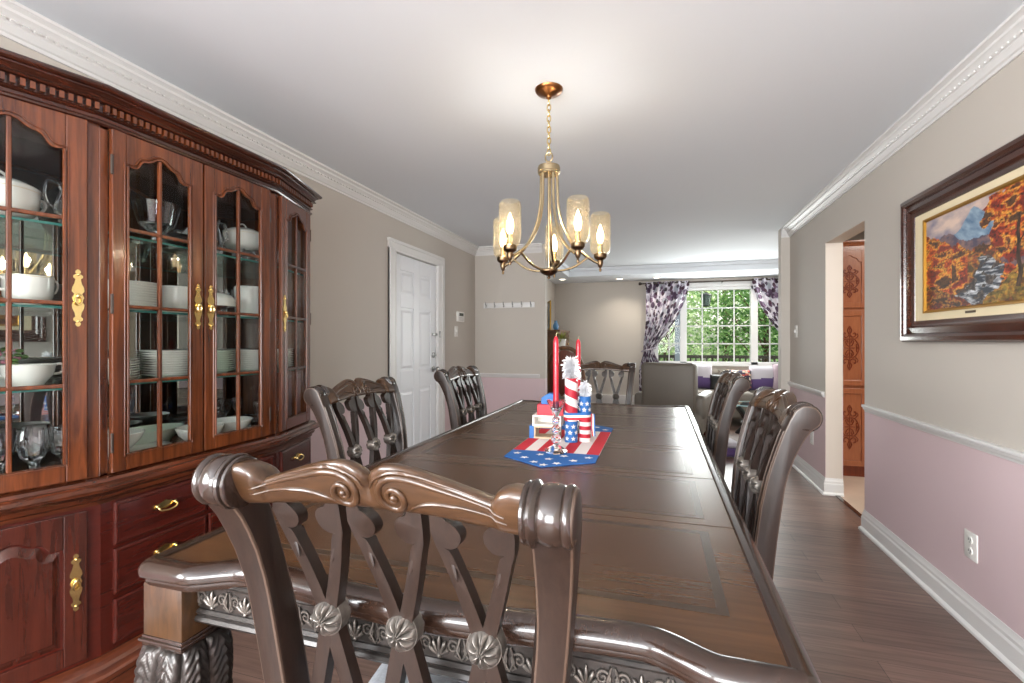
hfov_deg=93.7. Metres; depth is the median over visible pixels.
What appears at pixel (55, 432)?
goblet
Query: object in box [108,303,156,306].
plate
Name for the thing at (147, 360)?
plate
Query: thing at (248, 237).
tureen
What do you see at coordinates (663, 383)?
armchair
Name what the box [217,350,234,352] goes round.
plate
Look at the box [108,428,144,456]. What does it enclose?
soup bowl
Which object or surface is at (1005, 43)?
trim
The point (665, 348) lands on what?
leafy tree
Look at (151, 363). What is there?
plate
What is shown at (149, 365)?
plate
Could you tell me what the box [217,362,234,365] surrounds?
plate
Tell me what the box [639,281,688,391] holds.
curtain
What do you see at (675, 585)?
dining table
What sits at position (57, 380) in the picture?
glass shelf
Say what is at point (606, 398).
baseboard
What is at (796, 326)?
wall switch
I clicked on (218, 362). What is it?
plate
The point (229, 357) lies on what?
plate
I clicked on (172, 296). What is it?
dish
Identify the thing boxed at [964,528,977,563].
wall outlet
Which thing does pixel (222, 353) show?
plate
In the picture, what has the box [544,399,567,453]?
candlestick
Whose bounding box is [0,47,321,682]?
china cabinet
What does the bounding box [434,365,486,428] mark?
dining chair
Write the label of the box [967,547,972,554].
socket
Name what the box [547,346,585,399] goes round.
carved armchair
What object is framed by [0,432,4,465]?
goblet
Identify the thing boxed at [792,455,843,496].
baseboard
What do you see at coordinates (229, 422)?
salad bowl
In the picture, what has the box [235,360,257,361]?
plate
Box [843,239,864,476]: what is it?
pantry cabinet
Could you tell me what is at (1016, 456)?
trim
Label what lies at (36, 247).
mirror
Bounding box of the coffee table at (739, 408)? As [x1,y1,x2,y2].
[735,401,749,433]
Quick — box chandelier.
[493,82,610,278]
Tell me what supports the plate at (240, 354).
on the plate at (240, 356)
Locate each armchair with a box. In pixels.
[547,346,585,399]
[634,362,712,434]
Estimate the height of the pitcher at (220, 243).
0.174 m
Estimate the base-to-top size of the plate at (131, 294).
0.017 m
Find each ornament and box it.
[0,347,28,386]
[529,393,564,438]
[561,355,580,442]
[578,380,591,441]
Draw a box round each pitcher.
[42,179,61,228]
[217,219,227,257]
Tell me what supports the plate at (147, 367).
on the plate at (146, 369)
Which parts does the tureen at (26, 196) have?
lid, handle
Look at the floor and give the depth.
2.21 m
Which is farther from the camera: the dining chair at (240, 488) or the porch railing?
the porch railing
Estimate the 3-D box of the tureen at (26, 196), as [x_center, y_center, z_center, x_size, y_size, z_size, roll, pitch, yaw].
[-1.621,-0.466,1.508,0.204,0.158,0.204,0,0,-34]
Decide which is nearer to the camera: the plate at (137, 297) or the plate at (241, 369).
the plate at (137, 297)
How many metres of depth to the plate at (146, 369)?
1.97 m
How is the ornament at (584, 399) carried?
on the table runner
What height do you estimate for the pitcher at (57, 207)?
0.151 m
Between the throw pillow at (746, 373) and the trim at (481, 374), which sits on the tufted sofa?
the throw pillow at (746, 373)
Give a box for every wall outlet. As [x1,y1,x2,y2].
[810,431,813,444]
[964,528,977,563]
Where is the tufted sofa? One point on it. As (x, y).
(716, 370)
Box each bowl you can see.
[0,182,40,221]
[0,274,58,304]
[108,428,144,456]
[131,198,180,246]
[175,423,223,440]
[217,292,235,306]
[217,416,252,432]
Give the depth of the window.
7.91 m
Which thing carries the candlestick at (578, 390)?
on the table runner
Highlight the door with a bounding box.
[387,237,444,446]
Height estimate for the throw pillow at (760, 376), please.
0.368 m
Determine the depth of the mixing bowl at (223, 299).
2.23 m
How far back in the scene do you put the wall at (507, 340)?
5.94 m
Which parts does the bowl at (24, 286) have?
handle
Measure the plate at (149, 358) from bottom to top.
0.017 m
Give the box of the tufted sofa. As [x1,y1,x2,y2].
[698,366,754,418]
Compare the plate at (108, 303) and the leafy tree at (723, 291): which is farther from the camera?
the leafy tree at (723, 291)
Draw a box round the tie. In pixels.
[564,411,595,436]
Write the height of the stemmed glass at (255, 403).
0.124 m
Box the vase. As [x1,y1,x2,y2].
[553,320,558,329]
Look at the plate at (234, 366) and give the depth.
2.36 m
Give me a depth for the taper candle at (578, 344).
2.49 m
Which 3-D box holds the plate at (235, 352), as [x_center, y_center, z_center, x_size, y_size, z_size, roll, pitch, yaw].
[-1.320,0.060,2.425,0.148,0.018,0.148,0,0,17]
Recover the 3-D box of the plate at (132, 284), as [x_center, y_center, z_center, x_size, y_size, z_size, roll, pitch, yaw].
[-1.506,-0.213,1.886,0.208,0.017,0.208,0,0,17]
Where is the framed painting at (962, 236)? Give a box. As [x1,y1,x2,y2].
[900,134,1023,341]
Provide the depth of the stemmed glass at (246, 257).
2.44 m
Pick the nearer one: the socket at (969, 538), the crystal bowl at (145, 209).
the crystal bowl at (145, 209)
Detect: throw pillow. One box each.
[697,364,711,388]
[710,375,719,388]
[729,370,751,389]
[749,366,773,389]
[772,364,777,389]
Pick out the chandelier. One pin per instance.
(546, 90)
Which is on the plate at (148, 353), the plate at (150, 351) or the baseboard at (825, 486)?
the plate at (150, 351)
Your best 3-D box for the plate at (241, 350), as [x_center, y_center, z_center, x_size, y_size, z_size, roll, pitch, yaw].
[-1.320,0.050,2.425,0.148,0.018,0.148,0,0,17]
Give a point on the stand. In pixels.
(219, 308)
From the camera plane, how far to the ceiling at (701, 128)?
2.27 m
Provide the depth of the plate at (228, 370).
2.25 m
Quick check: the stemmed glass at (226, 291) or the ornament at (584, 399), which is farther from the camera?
the stemmed glass at (226, 291)
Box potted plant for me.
[556,330,575,345]
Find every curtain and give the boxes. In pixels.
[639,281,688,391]
[752,278,777,329]
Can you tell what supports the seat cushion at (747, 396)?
on the tufted sofa
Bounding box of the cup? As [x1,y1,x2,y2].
[547,399,565,416]
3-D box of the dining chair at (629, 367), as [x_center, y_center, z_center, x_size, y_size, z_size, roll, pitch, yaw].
[0.703,0.715,3.988,0.606,1.088,0.643,0,0,17]
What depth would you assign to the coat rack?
5.92 m
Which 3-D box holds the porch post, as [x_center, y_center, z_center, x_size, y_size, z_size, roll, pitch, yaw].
[3.231,0.050,9.365,0.160,3.400,0.160,0,0,17]
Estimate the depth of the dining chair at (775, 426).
1.50 m
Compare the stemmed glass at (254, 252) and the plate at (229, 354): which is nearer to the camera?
the plate at (229, 354)
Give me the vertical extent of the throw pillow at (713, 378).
0.229 m
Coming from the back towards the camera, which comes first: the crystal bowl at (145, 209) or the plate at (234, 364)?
the plate at (234, 364)
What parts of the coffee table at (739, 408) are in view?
glass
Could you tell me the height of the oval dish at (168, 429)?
0.078 m
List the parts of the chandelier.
bulb, lamp shade, bulb, chain, rod, lamp shade, bulb, lamp shade, bulb, lamp shade, bulb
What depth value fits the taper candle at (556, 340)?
2.03 m
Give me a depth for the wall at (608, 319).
8.48 m
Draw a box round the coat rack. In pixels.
[484,301,534,308]
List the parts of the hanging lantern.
glass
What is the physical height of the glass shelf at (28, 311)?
0.008 m
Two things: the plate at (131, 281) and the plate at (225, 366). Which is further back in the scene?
the plate at (225, 366)
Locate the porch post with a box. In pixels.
[675,313,679,360]
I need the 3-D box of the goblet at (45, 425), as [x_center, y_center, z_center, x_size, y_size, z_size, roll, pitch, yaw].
[-1.597,0.364,1.616,0.078,0.165,0.076,0,0,17]
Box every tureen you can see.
[0,170,46,221]
[222,223,257,251]
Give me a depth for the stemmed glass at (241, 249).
2.31 m
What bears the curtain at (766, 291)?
hanging from the curtain rod
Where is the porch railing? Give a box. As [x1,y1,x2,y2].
[658,355,777,361]
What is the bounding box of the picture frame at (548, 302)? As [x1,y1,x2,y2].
[547,300,550,329]
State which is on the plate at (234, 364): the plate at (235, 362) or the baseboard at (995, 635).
the plate at (235, 362)
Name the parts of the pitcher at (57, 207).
handle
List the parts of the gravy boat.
handle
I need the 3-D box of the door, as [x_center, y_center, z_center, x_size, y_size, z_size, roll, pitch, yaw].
[-0.925,0.177,4.652,0.158,2.145,1.130,0,0,17]
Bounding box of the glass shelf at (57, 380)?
[44,367,289,384]
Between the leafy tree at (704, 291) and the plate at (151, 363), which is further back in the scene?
the leafy tree at (704, 291)
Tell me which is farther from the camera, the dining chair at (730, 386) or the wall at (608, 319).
the wall at (608, 319)
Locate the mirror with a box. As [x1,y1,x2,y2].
[0,131,257,468]
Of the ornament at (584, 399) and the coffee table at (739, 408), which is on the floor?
the coffee table at (739, 408)
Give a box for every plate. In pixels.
[108,279,156,284]
[108,282,156,287]
[108,285,156,289]
[108,287,156,292]
[108,290,156,294]
[108,292,156,297]
[108,295,156,299]
[108,298,156,302]
[108,300,156,304]
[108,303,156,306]
[130,441,171,451]
[141,350,187,352]
[141,355,187,357]
[141,357,187,359]
[141,359,187,362]
[141,361,187,364]
[141,364,187,366]
[141,366,187,369]
[141,368,187,371]
[141,371,187,374]
[141,373,187,377]
[142,352,187,354]
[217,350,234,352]
[217,352,234,354]
[217,354,235,356]
[217,356,235,358]
[217,358,234,360]
[217,360,234,363]
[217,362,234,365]
[217,364,234,367]
[217,366,234,369]
[217,369,234,372]
[234,364,257,365]
[234,366,257,367]
[234,368,257,371]
[235,349,257,351]
[235,352,257,353]
[235,358,257,359]
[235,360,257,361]
[235,362,257,363]
[240,354,257,355]
[240,356,257,357]
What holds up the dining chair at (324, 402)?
on the floor
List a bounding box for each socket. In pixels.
[967,536,972,543]
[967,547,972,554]
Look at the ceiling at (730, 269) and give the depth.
7.50 m
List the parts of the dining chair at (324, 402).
post, crest rail, post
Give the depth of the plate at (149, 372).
1.97 m
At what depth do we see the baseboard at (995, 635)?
2.19 m
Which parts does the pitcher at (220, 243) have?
handle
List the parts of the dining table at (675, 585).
leg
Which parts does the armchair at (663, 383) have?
arm, arm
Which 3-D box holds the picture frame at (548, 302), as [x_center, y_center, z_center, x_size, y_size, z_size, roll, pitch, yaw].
[0.603,-0.416,7.766,0.026,0.470,0.340,0,0,-3]
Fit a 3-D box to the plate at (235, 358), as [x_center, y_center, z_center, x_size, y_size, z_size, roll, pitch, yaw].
[-1.320,0.090,2.425,0.148,0.018,0.148,0,0,17]
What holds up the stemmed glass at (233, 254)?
on the china cabinet at (76, 533)
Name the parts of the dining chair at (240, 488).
post, crest rail, seat, post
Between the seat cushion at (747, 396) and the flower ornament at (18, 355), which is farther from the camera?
the seat cushion at (747, 396)
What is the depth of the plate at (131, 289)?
1.84 m
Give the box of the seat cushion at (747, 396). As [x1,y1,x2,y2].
[698,388,753,400]
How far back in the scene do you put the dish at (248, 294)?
2.37 m
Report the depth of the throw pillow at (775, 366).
7.22 m
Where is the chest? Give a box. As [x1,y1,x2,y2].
[547,330,569,395]
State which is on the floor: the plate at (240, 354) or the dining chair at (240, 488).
the dining chair at (240, 488)
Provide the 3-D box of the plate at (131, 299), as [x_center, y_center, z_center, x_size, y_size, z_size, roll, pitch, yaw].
[-1.506,-0.155,1.886,0.208,0.017,0.208,0,0,17]
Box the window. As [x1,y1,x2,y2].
[654,281,777,366]
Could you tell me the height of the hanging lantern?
0.920 m
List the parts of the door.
knob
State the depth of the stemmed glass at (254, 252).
2.39 m
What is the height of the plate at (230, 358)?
0.018 m
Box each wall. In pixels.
[0,35,474,465]
[475,244,546,418]
[547,280,554,329]
[555,276,777,394]
[790,53,1023,638]
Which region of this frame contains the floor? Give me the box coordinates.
[231,418,1022,682]
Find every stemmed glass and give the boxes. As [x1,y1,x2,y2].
[218,289,232,311]
[231,249,235,263]
[240,248,244,261]
[245,253,251,265]
[253,251,257,264]
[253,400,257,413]
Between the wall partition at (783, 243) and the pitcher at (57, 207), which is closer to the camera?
the pitcher at (57, 207)
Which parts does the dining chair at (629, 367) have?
crest rail, post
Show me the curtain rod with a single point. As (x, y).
(721, 281)
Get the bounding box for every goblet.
[0,428,16,473]
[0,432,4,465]
[15,428,48,468]
[21,423,51,467]
[49,425,61,462]
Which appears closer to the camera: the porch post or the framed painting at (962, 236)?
the framed painting at (962, 236)
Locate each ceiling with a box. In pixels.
[14,0,1023,267]
[547,249,777,283]
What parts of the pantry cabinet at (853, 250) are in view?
panel, panel, panel, door frame, door frame, door frame, cornice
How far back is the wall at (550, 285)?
8.46 m
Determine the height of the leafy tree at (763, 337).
5.243 m
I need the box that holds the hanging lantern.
[700,293,711,306]
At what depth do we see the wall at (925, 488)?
2.48 m
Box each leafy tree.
[658,291,724,361]
[671,290,777,361]
[671,291,777,361]
[703,290,777,361]
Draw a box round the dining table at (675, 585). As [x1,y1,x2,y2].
[134,400,821,682]
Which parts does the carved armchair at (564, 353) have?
panel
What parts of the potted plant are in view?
pot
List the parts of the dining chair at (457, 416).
post, crest rail, post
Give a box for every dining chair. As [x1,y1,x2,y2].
[191,453,581,682]
[303,376,407,464]
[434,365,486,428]
[581,361,635,403]
[705,370,750,477]
[731,386,822,579]
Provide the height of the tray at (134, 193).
0.254 m
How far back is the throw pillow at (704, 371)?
7.57 m
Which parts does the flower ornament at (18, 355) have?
pot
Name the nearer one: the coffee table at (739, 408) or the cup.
the cup
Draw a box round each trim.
[0,0,541,255]
[480,373,539,377]
[781,3,1023,237]
[787,381,824,397]
[861,404,1023,464]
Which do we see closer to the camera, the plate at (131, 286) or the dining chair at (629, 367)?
the plate at (131, 286)
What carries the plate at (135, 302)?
on the plate at (108, 303)
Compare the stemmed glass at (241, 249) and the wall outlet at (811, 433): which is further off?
the wall outlet at (811, 433)
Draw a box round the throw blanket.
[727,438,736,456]
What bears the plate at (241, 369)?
on the china cabinet at (76, 533)
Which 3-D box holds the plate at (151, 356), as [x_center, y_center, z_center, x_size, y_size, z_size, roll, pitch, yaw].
[-1.443,0.064,2.023,0.195,0.017,0.195,0,0,17]
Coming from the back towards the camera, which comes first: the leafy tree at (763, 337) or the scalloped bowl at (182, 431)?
the leafy tree at (763, 337)
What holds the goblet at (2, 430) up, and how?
in the china cabinet at (76, 533)
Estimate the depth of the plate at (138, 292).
1.85 m
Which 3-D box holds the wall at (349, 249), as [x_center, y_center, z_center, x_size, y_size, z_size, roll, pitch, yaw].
[-1.860,0.035,1.717,0.120,2.430,9.400,0,0,17]
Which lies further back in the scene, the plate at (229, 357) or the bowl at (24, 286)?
the plate at (229, 357)
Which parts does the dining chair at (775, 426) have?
post, crest rail, post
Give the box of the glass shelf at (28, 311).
[0,306,299,322]
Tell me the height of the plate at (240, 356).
0.018 m
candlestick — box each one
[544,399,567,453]
[578,390,579,432]
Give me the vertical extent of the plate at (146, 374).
0.017 m
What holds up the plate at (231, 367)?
on the plate at (228, 370)
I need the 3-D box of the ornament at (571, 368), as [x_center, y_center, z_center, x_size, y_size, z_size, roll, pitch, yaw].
[0.275,0.267,2.250,0.094,0.405,0.093,0,0,17]
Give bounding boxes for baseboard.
[590,394,634,404]
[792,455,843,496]
[858,509,1023,682]
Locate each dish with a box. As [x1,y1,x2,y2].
[132,423,183,444]
[162,285,187,312]
[228,414,257,426]
[234,286,257,316]
[249,418,277,426]
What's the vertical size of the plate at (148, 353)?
0.017 m
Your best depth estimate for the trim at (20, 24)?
2.29 m
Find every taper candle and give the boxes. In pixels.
[553,333,558,400]
[576,337,580,389]
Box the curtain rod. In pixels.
[639,278,777,286]
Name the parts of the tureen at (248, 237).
lid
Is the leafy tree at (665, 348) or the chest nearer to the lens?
the chest
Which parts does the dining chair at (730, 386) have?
post, crest rail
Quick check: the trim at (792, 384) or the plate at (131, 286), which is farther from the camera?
the trim at (792, 384)
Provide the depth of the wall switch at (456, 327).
5.50 m
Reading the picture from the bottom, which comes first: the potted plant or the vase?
the potted plant
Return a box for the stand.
[217,305,229,315]
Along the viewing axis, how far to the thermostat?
5.56 m
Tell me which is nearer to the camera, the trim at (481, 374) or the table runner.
the table runner
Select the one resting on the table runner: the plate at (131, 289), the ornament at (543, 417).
the ornament at (543, 417)
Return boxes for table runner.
[505,424,612,466]
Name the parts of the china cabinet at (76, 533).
raised panel, door frame, door frame, handle, handle, drawer, door frame, waist moulding, drawer, drawer, cornice, pull, pull, handle, handle, door frame, drawer, drawer, handle, door frame, drawer, pull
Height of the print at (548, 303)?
0.410 m
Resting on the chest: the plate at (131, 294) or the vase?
the vase
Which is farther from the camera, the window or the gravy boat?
the window
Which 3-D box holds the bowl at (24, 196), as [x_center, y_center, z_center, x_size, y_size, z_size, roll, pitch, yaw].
[-1.621,-0.434,1.508,0.201,0.095,0.201,0,0,17]
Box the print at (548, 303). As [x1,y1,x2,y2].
[548,303,549,327]
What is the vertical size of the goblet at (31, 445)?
0.165 m
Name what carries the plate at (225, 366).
on the plate at (231, 367)
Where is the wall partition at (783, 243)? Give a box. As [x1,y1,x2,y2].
[778,229,864,391]
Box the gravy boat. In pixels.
[0,362,61,386]
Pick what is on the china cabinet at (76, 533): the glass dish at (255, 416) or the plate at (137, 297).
the glass dish at (255, 416)
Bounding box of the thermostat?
[456,311,463,321]
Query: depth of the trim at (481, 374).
5.93 m
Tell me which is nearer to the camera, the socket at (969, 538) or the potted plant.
the socket at (969, 538)
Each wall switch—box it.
[455,326,457,336]
[794,325,797,336]
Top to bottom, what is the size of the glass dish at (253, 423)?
0.050 m

